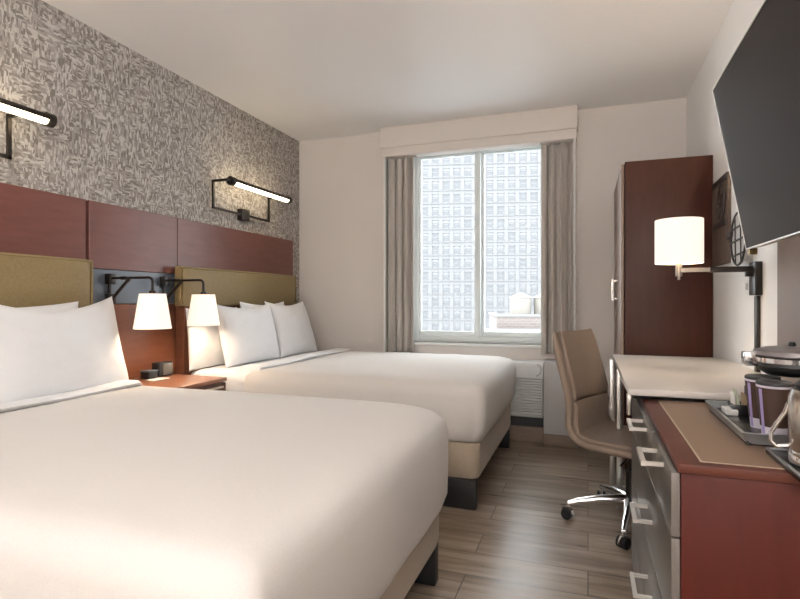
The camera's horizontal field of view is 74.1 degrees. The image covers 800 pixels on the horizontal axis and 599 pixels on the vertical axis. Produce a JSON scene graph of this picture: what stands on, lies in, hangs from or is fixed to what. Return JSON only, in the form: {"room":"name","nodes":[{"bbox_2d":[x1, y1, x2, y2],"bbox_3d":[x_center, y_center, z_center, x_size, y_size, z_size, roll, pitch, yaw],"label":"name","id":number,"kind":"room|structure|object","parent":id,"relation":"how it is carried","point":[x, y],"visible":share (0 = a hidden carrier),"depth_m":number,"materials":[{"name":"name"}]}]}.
{"room":"hotel room","nodes":[
{"label":"hotel room","id":0,"kind":"room"},
{"bbox_2d":[0,0,298,304],"bbox_3d":[-2.160,-0.198,1.923,0.220,2.596,6.620,0,0,20],"label":"wall","id":1,"kind":"structure","parent":0,"point":[130,131],"depth_m":3.12,"materials":[{"name":"paper"}]},
{"bbox_2d":[0,97,56,158],"bbox_3d":[-1.860,-0.755,2.167,0.183,0.270,0.833,0,0,20],"label":"picture light","id":2,"kind":"object","parent":1,"relation":"attached to","point":[14,109],"visible":1,"depth_m":2.45,"materials":[{"name":"brown metal"}]},
{"bbox_2d":[0,182,85,258],"bbox_3d":[-2.003,-0.356,1.993,0.030,0.368,1.817,0,0,20],"label":"wall panel","id":3,"kind":"object","parent":1,"relation":"attached to","point":[32,221],"visible":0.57,"depth_m":2.61,"materials":[{"name":"brown wood"}]},
{"bbox_2d":[86,200,176,273],"bbox_3d":[-1.584,-0.356,3.175,0.030,0.368,0.651,0,0,20],"label":"wall panel","id":4,"kind":"object","parent":1,"relation":"attached to","point":[117,237],"visible":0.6,"depth_m":3.12,"materials":[{"name":"brown wood"}]},
{"bbox_2d":[93,269,174,303],"bbox_3d":[-1.650,-0.074,2.991,0.028,0.192,3.935,0,0,20],"label":"board","id":5,"kind":"object","parent":1,"relation":"attached to","point":[129,294],"visible":0.17,"depth_m":3.11,"materials":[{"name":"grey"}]},
{"bbox_2d":[105,273,171,329],"bbox_3d":[-1.445,0.004,2.907,0.415,0.303,0.192,0,0,20],"label":"lamp","id":6,"kind":"object","parent":5,"relation":"attached to","point":[152,310],"visible":0.98,"depth_m":2.82,"materials":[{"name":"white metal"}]},
{"bbox_2d":[160,276,219,325],"bbox_3d":[-1.310,0.004,3.287,0.415,0.303,0.192,0,0,20],"label":"lamp","id":7,"kind":"object","parent":5,"relation":"attached to","point":[203,311],"visible":0.91,"depth_m":3.19,"materials":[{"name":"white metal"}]},
{"bbox_2d":[78,304,291,378],"bbox_3d":[-1.653,0.562,2.992,0.022,1.075,3.935,0,0,20],"label":"wall panel","id":8,"kind":"object","parent":1,"relation":"attached to","point":[140,348],"visible":0.02,"depth_m":3.21,"materials":[{"name":"brown wood"}]},
{"bbox_2d":[177,218,292,274],"bbox_3d":[-1.232,-0.356,4.166,0.030,0.368,1.442,0,0,20],"label":"wall panel","id":9,"kind":"object","parent":1,"relation":"attached to","point":[201,245],"visible":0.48,"depth_m":3.98,"materials":[{"name":"brown wood"}]},
{"bbox_2d":[212,176,291,221],"bbox_3d":[-1.147,-0.755,4.176,0.183,0.270,0.833,0,0,20],"label":"picture light","id":10,"kind":"object","parent":1,"relation":"attached to","point":[243,215],"visible":1,"depth_m":4.11,"materials":[{"name":"brown metal"}]},
{"bbox_2d":[42,0,733,141],"bbox_3d":[-0.486,-1.596,1.446,3.695,0.200,6.840,0,0,20],"label":"ceiling","id":11,"kind":"structure","parent":0,"point":[308,70],"depth_m":3.18,"materials":[{"name":"white paint"}]},
{"bbox_2d":[299,98,685,408],"bbox_3d":[0.620,-0.198,4.565,3.695,2.596,0.220,0,0,20],"label":"wall","id":12,"kind":"structure","parent":0,"point":[341,178],"depth_m":4.74,"materials":[{"name":"white paint"}]},
{"bbox_2d":[383,157,388,351],"bbox_3d":[-0.120,-0.393,4.658,0.020,1.705,0.100,0,0,20],"label":"trim","id":13,"kind":"structure","parent":12,"relation":"attached to","point":[385,160],"depth_m":4.61,"materials":[{"name":"white"}]},
{"bbox_2d":[388,155,416,352],"bbox_3d":[0.019,-0.393,4.601,0.260,1.705,0.090,0,0,20],"label":"curtain","id":14,"kind":"object","parent":12,"relation":"hanging from","point":[401,171],"visible":1,"depth_m":4.59,"materials":[{"name":"beige fabric"}]},
{"bbox_2d":[380,105,577,157],"bbox_3d":[0.612,-1.371,4.388,1.630,0.251,0.120,0,0,20],"label":"window valance","id":15,"kind":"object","parent":12,"relation":"attached to","point":[531,127],"depth_m":4.32,"materials":[{"name":"white paint"}]},
{"bbox_2d":[414,145,548,348],"bbox_3d":[0.661,-0.449,4.487,1.195,1.672,0.170,0,0,20],"label":"window","id":16,"kind":"structure","parent":12,"relation":"in","point":[465,338],"depth_m":4.52,"materials":[{"name":"white metal"}]},
{"bbox_2d":[540,140,572,353],"bbox_3d":[1.236,-0.410,4.170,0.253,1.669,0.089,0,0,20],"label":"curtain","id":17,"kind":"object","parent":12,"relation":"hanging from","point":[556,160],"visible":0.92,"depth_m":4.17,"materials":[{"name":"beige fabric"}]},
{"bbox_2d":[573,139,575,330],"bbox_3d":[1.361,-0.393,4.133,0.017,1.705,0.100,0,0,20],"label":"trim","id":18,"kind":"structure","parent":12,"relation":"attached to","point":[574,140],"depth_m":4.08,"materials":[{"name":"white"}]},
{"bbox_2d":[404,440,637,598],"bbox_3d":[-0.486,1.160,1.446,3.695,0.120,6.840,0,0,20],"label":"floor","id":19,"kind":"structure","parent":0,"point":[517,543],"depth_m":2.46,"materials":[{"name":"brown wood"}]},
{"bbox_2d":[0,252,92,307],"bbox_3d":[-1.892,0.444,2.112,0.111,1.312,1.475,0,0,20],"label":"headboard","id":20,"kind":"object","parent":19,"relation":"on","point":[26,280],"visible":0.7,"depth_m":2.53,"materials":[{"name":"yellow fabric"}]},
{"bbox_2d":[129,374,226,390],"bbox_3d":[-1.343,0.771,3.028,0.519,0.617,0.500,0,0,20],"label":"nightstand","id":21,"kind":"object","parent":19,"relation":"on","point":[174,380],"visible":0.17,"depth_m":3.05,"materials":[{"name":"brown wood"}]},
{"bbox_2d":[140,369,157,378],"bbox_3d":[-1.478,0.438,3.124,0.069,0.048,0.074,0,0,20],"label":"card holder","id":22,"kind":"object","parent":21,"relation":"on","point":[150,373],"visible":1,"depth_m":3.10,"materials":[{"name":"black plastic"}]},
{"bbox_2d":[146,377,167,380],"bbox_3d":[-1.413,0.461,3.090,0.070,0.002,0.120,0,0,20],"label":"note card","id":23,"kind":"object","parent":21,"relation":"on","point":[159,378],"visible":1,"depth_m":3.07,"materials":[{"name":"white paper"}]},
{"bbox_2d":[152,361,172,376],"bbox_3d":[-1.446,0.420,3.229,0.066,0.084,0.110,0,0,20],"label":"clock radio","id":24,"kind":"object","parent":21,"relation":"on","point":[165,368],"visible":0.97,"depth_m":3.20,"materials":[{"name":"black"}]},
{"bbox_2d":[163,363,172,374],"bbox_3d":[-1.414,0.419,3.228,0.006,0.068,0.079,0,0,20],"label":"clock","id":25,"kind":"object","parent":24,"relation":"on","point":[167,367],"depth_m":3.23,"materials":[{"name":"grey plastic"}]},
{"bbox_2d":[1,388,438,598],"bbox_3d":[-0.919,0.770,1.836,1.879,0.660,1.390,0,0,20],"label":"bed","id":26,"kind":"object","parent":19,"relation":"on","point":[421,565],"visible":0.02,"depth_m":1.83,"materials":[{"name":"fabric"}]},
{"bbox_2d":[20,301,78,310],"bbox_3d":[-1.712,0.228,2.305,0.137,0.443,0.741,0,0,20],"label":"pillow","id":27,"kind":"object","parent":26,"relation":"on","point":[73,305],"visible":0.06,"depth_m":2.52,"materials":[{"name":"white fabric"}]},
{"bbox_2d":[0,380,447,598],"bbox_3d":[-0.828,0.610,1.807,1.777,0.408,1.463,0,0,20],"label":"duvet","id":28,"kind":"object","parent":26,"relation":"on","point":[138,491],"visible":1,"depth_m":1.26,"materials":[{"name":"fabric"}]},
{"bbox_2d":[0,296,128,402],"bbox_3d":[-1.563,0.210,2.434,0.197,0.461,0.740,0,0,16],"label":"pillow","id":29,"kind":"object","parent":28,"relation":"on","point":[43,353],"visible":0.92,"depth_m":2.34,"materials":[{"name":"white fabric"}]},
{"bbox_2d":[175,266,295,374],"bbox_3d":[-1.195,0.441,4.079,0.111,1.318,1.420,0,0,20],"label":"headboard","id":30,"kind":"object","parent":19,"relation":"on","point":[230,288],"visible":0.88,"depth_m":3.78,"materials":[{"name":"yellow fabric"}]},
{"bbox_2d":[191,352,510,509],"bbox_3d":[-0.247,0.770,3.730,1.879,0.660,1.390,0,0,20],"label":"bed","id":31,"kind":"object","parent":19,"relation":"on","point":[466,461],"visible":0.06,"depth_m":2.82,"materials":[{"name":"fabric"}]},
{"bbox_2d":[186,307,236,370],"bbox_3d":[-1.254,0.251,3.591,0.121,0.399,0.520,0,0,20],"label":"pillow","id":32,"kind":"object","parent":31,"relation":"on","point":[204,343],"visible":0.45,"depth_m":3.43,"materials":[{"name":"white fabric"}]},
{"bbox_2d":[217,303,279,367],"bbox_3d":[-1.069,0.234,3.775,0.193,0.419,0.640,0,0,20],"label":"pillow","id":33,"kind":"object","parent":31,"relation":"on","point":[247,335],"visible":0.98,"depth_m":3.64,"materials":[{"name":"white fabric"}]},
{"bbox_2d":[240,301,283,308],"bbox_3d":[-1.057,0.231,4.152,0.122,0.439,0.600,0,0,20],"label":"pillow","id":34,"kind":"object","parent":31,"relation":"on","point":[243,305],"visible":0.11,"depth_m":3.95,"materials":[{"name":"white fabric"}]},
{"bbox_2d":[264,301,316,357],"bbox_3d":[-0.877,0.226,4.332,0.219,0.435,0.538,0,0,26],"label":"pillow","id":35,"kind":"object","parent":31,"relation":"on","point":[294,332],"visible":0.91,"depth_m":4.22,"materials":[{"name":"white fabric"}]},
{"bbox_2d":[237,348,515,442],"bbox_3d":[-0.051,0.584,3.665,1.558,0.356,1.460,0,0,20],"label":"duvet","id":36,"kind":"object","parent":31,"relation":"on","point":[471,393],"visible":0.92,"depth_m":3.08,"materials":[{"name":"fabric"}]},
{"bbox_2d":[510,359,544,442],"bbox_3d":[0.620,0.791,4.328,1.075,0.617,0.227,0,0,20],"label":"air conditioner","id":37,"kind":"object","parent":19,"relation":"on","point":[527,404],"visible":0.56,"depth_m":4.11,"materials":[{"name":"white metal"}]},
{"bbox_2d":[511,378,540,416],"bbox_3d":[0.599,0.754,4.245,1.030,0.292,0.018,0,0,20],"label":"grille","id":38,"kind":"object","parent":37,"relation":"attached to","point":[526,401],"depth_m":4.11,"materials":[{"name":"white metal"}]},
{"bbox_2d":[511,359,544,378],"bbox_3d":[0.622,0.544,4.334,1.075,0.122,0.214,0,0,20],"label":"control panel","id":39,"kind":"object","parent":37,"relation":"attached to","point":[525,369],"depth_m":4.10,"materials":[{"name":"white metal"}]},
{"bbox_2d":[543,358,578,447],"bbox_3d":[1.246,0.784,4.087,0.253,0.632,0.260,0,0,20],"label":"wall panel","id":40,"kind":"object","parent":19,"relation":"on","point":[555,432],"visible":0.56,"depth_m":3.99,"materials":[{"name":"grey paint"}]},
{"bbox_2d":[553,328,631,549],"bbox_3d":[1.133,0.628,2.606,0.669,0.943,0.641,0,0,45],"label":"office chair","id":41,"kind":"object","parent":19,"relation":"on","point":[588,422],"visible":0.63,"depth_m":2.66,"materials":[{"name":"beige leather"}]},
{"bbox_2d":[560,502,574,514],"bbox_3d":[0.844,1.049,2.670,0.076,0.054,0.016,0,0,39],"label":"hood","id":42,"kind":"object","parent":41,"relation":"attached to","point":[565,510],"depth_m":2.66,"materials":[{"name":"black plastic"}]},
{"bbox_2d":[560,329,607,399],"bbox_3d":[0.960,0.326,2.785,0.113,0.335,0.384,0,0,45],"label":"chair back","id":43,"kind":"object","parent":41,"relation":"on","point":[581,360],"depth_m":2.78,"materials":[{"name":"beige leather"}]},
{"bbox_2d":[574,393,610,432],"bbox_3d":[0.992,0.585,2.753,0.054,0.157,0.390,0,0,45],"label":"lumbar cushion","id":44,"kind":"object","parent":41,"relation":"on","point":[591,411],"depth_m":2.75,"materials":[{"name":"beige leather"}]},
{"bbox_2d":[576,420,631,449],"bbox_3d":[1.137,0.677,2.611,0.400,0.066,0.420,0,0,45],"label":"seat cushion","id":45,"kind":"object","parent":41,"relation":"on","point":[601,433],"depth_m":2.64,"materials":[{"name":"beige leather"}]},
{"bbox_2d":[617,530,628,544],"bbox_3d":[0.990,1.049,2.349,0.075,0.053,0.016,0,0,-33],"label":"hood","id":46,"kind":"object","parent":41,"relation":"attached to","point":[623,539],"depth_m":2.33,"materials":[{"name":"black plastic"}]},
{"bbox_2d":[611,155,712,469],"bbox_3d":[1.709,0.129,3.574,0.534,1.942,0.880,0,0,20],"label":"wardrobe","id":47,"kind":"object","parent":19,"relation":"on","point":[656,313],"visible":0.61,"depth_m":3.17,"materials":[{"name":"brown wood"}]},
{"bbox_2d":[609,354,761,509],"bbox_3d":[1.242,0.703,2.310,0.570,0.795,1.215,0,0,20],"label":"desk","id":48,"kind":"object","parent":19,"relation":"on","point":[696,379],"visible":0.68,"depth_m":2.23,"materials":[{"name":"grey laminate"}]},
{"bbox_2d":[626,396,799,598],"bbox_3d":[0.974,0.721,1.549,0.566,0.759,1.088,0,0,20],"label":"dresser","id":49,"kind":"object","parent":19,"relation":"on","point":[714,516],"visible":0.88,"depth_m":1.11,"materials":[{"name":"brown wood"}]},
{"bbox_2d":[705,400,788,446],"bbox_3d":[1.021,0.325,1.391,0.315,0.032,0.435,0,0,20],"label":"serving tray","id":50,"kind":"object","parent":49,"relation":"on","point":[739,425],"visible":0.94,"depth_m":1.35,"materials":[{"name":"black plastic"}]},
{"bbox_2d":[721,406,737,415],"bbox_3d":[0.956,0.321,1.536,0.030,0.016,0.065,0,0,20],"label":"stack","id":51,"kind":"object","parent":50,"relation":"on","point":[727,410],"visible":0.89,"depth_m":1.51,"materials":[{"name":"white paper"}]},
{"bbox_2d":[728,401,748,415],"bbox_3d":[0.994,0.314,1.531,0.070,0.030,0.060,0,0,20],"label":"holder","id":52,"kind":"object","parent":50,"relation":"on","point":[742,409],"visible":0.47,"depth_m":1.51,"materials":[{"name":"black plastic"}]},
{"bbox_2d":[730,391,735,404],"bbox_3d":[0.969,0.297,1.539,0.008,0.056,0.042,0,0,20],"label":"sachet","id":53,"kind":"object","parent":52,"relation":"in","point":[732,395],"visible":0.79,"depth_m":1.54,"materials":[{"name":"white paper"}]},
{"bbox_2d":[733,388,739,404],"bbox_3d":[0.977,0.292,1.536,0.015,0.066,0.042,0,0,20],"label":"sachet","id":54,"kind":"object","parent":52,"relation":"in","point":[735,392],"visible":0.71,"depth_m":1.52,"materials":[{"name":"green"}]},
{"bbox_2d":[741,392,746,404],"bbox_3d":[0.999,0.297,1.528,0.017,0.056,0.042,0,0,20],"label":"sachet","id":55,"kind":"object","parent":52,"relation":"in","point":[743,396],"visible":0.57,"depth_m":1.52,"materials":[{"name":"beige paper"}]},
{"bbox_2d":[744,374,780,428],"bbox_3d":[0.937,0.262,1.371,0.079,0.134,0.079,0,0,20],"label":"paper cup","id":56,"kind":"object","parent":50,"relation":"on","point":[750,379],"visible":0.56,"depth_m":1.36,"materials":[{"name":"brown"}]},
{"bbox_2d":[741,342,799,377],"bbox_3d":[1.035,0.220,1.380,0.242,0.219,0.193,0,0,20],"label":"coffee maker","id":57,"kind":"object","parent":50,"relation":"on","point":[784,361],"visible":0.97,"depth_m":1.36,"materials":[{"name":"black"}]},
{"bbox_2d":[755,379,794,434],"bbox_3d":[0.903,0.262,1.277,0.079,0.134,0.079,0,0,20],"label":"paper cup","id":58,"kind":"object","parent":50,"relation":"on","point":[772,394],"visible":0.69,"depth_m":1.25,"materials":[{"name":"brown paper"}]},
{"bbox_2d":[765,447,799,481],"bbox_3d":[0.884,0.334,1.039,0.228,0.014,0.220,0,0,20],"label":"tray","id":59,"kind":"object","parent":49,"relation":"on","point":[780,455],"visible":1,"depth_m":1.10,"materials":[{"name":"black plastic"}]},
{"bbox_2d":[768,380,799,467],"bbox_3d":[0.841,0.244,1.052,0.136,0.174,0.124,0,0,-5],"label":"carafe","id":60,"kind":"object","parent":59,"relation":"on","point":[792,407],"visible":1,"depth_m":1.06,"materials":[{"name":"silver metal"}]},
{"bbox_2d":[686,0,776,373],"bbox_3d":[1.115,-0.198,0.761,0.220,2.596,6.620,0,0,20],"label":"wall","id":61,"kind":"structure","parent":0,"point":[733,308],"depth_m":2.75,"materials":[{"name":"white paint"}]},
{"bbox_2d":[655,217,762,294],"bbox_3d":[1.336,-0.188,2.317,0.403,0.335,0.194,0,0,20],"label":"wall lamp","id":62,"kind":"object","parent":61,"relation":"attached to","point":[679,241],"visible":1,"depth_m":2.27,"materials":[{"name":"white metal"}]},
{"bbox_2d":[712,171,746,266],"bbox_3d":[1.651,-0.405,2.669,0.040,0.500,0.796,0,0,22],"label":"wall art","id":63,"kind":"object","parent":61,"relation":"attached to","point":[723,231],"visible":0.83,"depth_m":2.74,"materials":[{"name":"brown wood"}]},
{"bbox_2d":[745,280,748,292],"bbox_3d":[1.545,-0.060,2.343,0.026,0.060,0.080,0,0,20],"label":"wall outlet","id":64,"kind":"object","parent":61,"relation":"attached to","point":[746,281],"visible":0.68,"depth_m":2.34,"materials":[{"name":"white plastic"}]},
{"bbox_2d":[754,296,760,372],"bbox_3d":[1.518,0.145,2.252,0.016,0.326,0.032,0,0,20],"label":"cord cover","id":65,"kind":"object","parent":61,"relation":"attached to","point":[757,299],"visible":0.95,"depth_m":2.24,"materials":[{"name":"brown metal"}]},
{"bbox_2d":[777,235,799,382],"bbox_3d":[1.121,-0.255,1.138,0.017,1.190,1.795,0,0,20],"label":"panel","id":66,"kind":"object","parent":61,"relation":"attached to","point":[788,250],"visible":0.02,"depth_m":1.87,"materials":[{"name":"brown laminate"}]},
{"bbox_2d":[712,0,799,254],"bbox_3d":[1.004,-0.424,1.254,0.283,0.556,0.965,0,0,20],"label":"television","id":67,"kind":"object","parent":66,"relation":"attached to","point":[756,95],"visible":1,"depth_m":1.37,"materials":[{"name":"grey plastic"}]},
{"label":"outside","id":68,"kind":"structure","parent":0,"visible":0},
{"bbox_3d":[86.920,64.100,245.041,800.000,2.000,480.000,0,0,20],"label":"ground","id":69,"kind":"structure","parent":68,"visible":0},
{"bbox_2d":[422,150,540,330],"bbox_3d":[21.812,2.295,142.095,83.453,121.610,44.012,0,0,20],"label":"office tower","id":70,"kind":"structure","parent":69,"relation":"on","point":[513,179],"depth_m":129.79,"materials":[{"name":"grey stone"}]},
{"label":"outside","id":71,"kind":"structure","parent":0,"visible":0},
{"bbox_2d":[485,312,540,332],"bbox_3d":[12.924,16.090,42.873,13.600,30.020,9.200,0,0,6],"label":"brick building","id":72,"kind":"structure","parent":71,"point":[531,323],"depth_m":39.82,"materials":[{"name":"grey stone"}]},
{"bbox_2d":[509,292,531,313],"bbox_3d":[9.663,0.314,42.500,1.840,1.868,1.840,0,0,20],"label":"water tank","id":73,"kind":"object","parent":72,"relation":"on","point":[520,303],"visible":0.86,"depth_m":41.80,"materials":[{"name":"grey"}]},
{"bbox_2d":[533,294,540,313],"bbox_3d":[11.587,0.314,42.500,1.840,1.868,1.840,0,0,20],"label":"water tank","id":74,"kind":"object","parent":72,"relation":"on","point":[537,299],"visible":0.29,"depth_m":42.02,"materials":[{"name":"grey"}]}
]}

